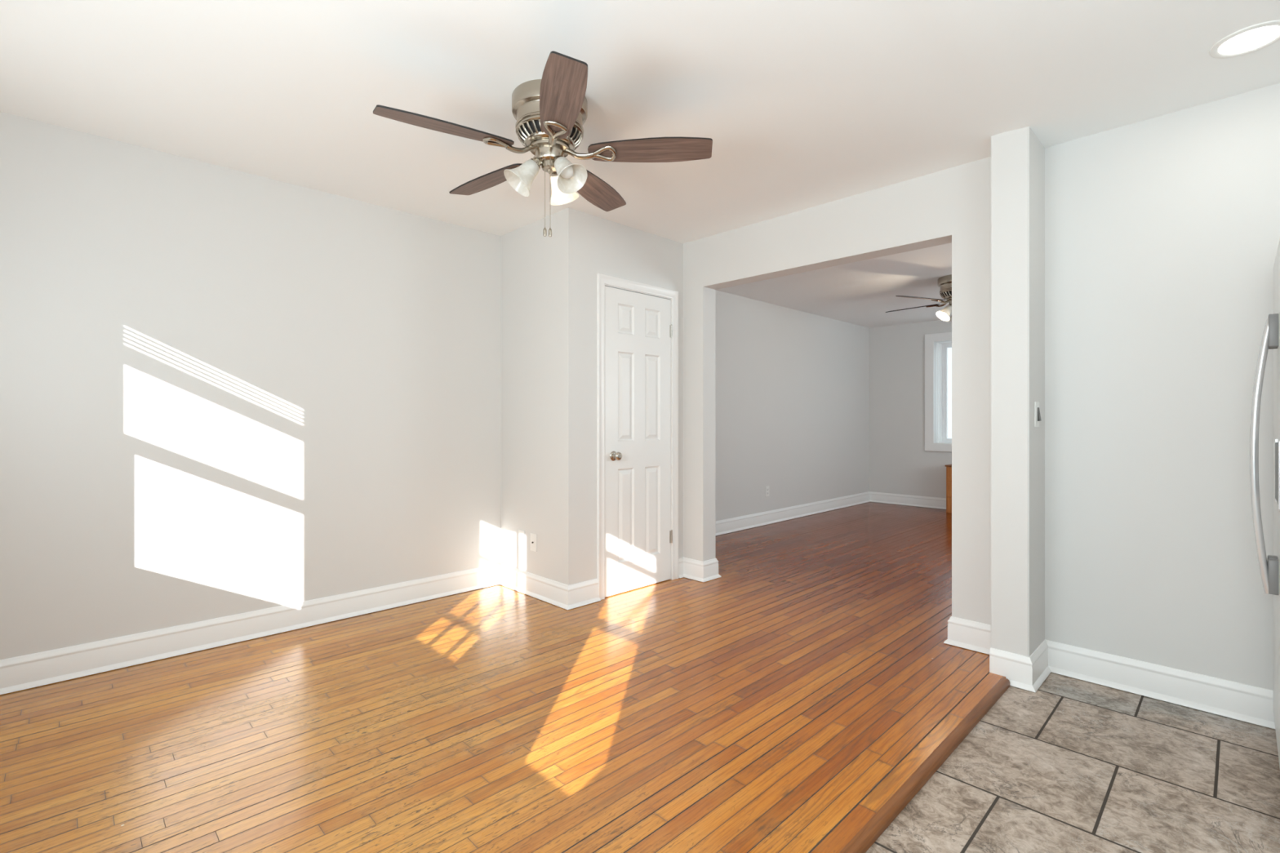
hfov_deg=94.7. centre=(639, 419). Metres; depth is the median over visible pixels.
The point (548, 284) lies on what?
wall
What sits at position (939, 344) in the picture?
window frame
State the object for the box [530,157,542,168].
socket
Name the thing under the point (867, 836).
trim
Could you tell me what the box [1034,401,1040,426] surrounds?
light switch
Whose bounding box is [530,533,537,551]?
outlet
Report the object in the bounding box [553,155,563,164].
socket
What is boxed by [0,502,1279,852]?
floor
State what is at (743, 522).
baseboard
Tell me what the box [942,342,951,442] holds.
window
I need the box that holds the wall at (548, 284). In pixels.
[500,207,683,585]
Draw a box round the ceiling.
[0,0,1279,328]
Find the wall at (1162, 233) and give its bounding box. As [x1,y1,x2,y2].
[1044,83,1279,690]
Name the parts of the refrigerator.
handle, handle, door, door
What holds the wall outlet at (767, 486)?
attached to the wall at (224, 392)
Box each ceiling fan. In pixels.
[373,51,712,236]
[885,274,951,321]
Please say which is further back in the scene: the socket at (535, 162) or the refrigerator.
the socket at (535, 162)
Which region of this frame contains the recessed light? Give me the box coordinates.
[1208,20,1279,58]
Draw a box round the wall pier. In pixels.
[991,126,1044,657]
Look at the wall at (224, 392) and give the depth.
3.11 m
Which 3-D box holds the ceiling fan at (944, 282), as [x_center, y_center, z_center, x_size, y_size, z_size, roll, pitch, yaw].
[2.840,-1.010,5.370,1.263,0.567,1.239,0,0,-33]
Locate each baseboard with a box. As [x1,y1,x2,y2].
[0,563,600,694]
[678,491,991,654]
[989,639,1275,728]
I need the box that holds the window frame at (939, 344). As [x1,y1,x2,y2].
[936,341,951,443]
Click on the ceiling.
(802, 104)
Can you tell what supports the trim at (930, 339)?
attached to the wall at (900, 463)
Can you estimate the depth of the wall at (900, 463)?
7.96 m
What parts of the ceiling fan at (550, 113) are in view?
blade, blade, lamp shade, pull chain, blade, lamp shade, light bulb, lamp shade, blade, blade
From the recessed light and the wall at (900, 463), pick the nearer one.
the recessed light
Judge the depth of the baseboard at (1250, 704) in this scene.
2.53 m
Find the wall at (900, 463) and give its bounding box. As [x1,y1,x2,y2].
[869,320,951,498]
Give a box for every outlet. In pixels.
[518,529,524,547]
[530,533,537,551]
[765,485,768,497]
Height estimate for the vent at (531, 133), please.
0.051 m
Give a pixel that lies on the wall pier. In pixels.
(1017, 156)
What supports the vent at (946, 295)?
attached to the ceiling fan at (944, 282)
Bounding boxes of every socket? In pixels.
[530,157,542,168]
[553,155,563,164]
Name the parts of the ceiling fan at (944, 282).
blade, blade, lamp shade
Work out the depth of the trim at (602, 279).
3.77 m
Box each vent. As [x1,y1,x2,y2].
[516,119,582,151]
[940,290,951,299]
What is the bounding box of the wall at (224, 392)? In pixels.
[0,111,869,659]
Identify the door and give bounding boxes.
[604,285,672,597]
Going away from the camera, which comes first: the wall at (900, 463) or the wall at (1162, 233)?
the wall at (1162, 233)
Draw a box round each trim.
[596,273,678,599]
[839,677,1009,852]
[924,331,951,452]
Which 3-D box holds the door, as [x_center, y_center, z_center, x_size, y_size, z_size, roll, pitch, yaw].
[0.011,0.139,4.003,0.635,2.002,0.098,0,0,-44]
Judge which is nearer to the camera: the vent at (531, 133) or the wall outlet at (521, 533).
the vent at (531, 133)
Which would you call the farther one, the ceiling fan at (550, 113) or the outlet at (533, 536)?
the outlet at (533, 536)
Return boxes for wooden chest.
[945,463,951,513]
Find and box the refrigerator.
[1249,239,1279,767]

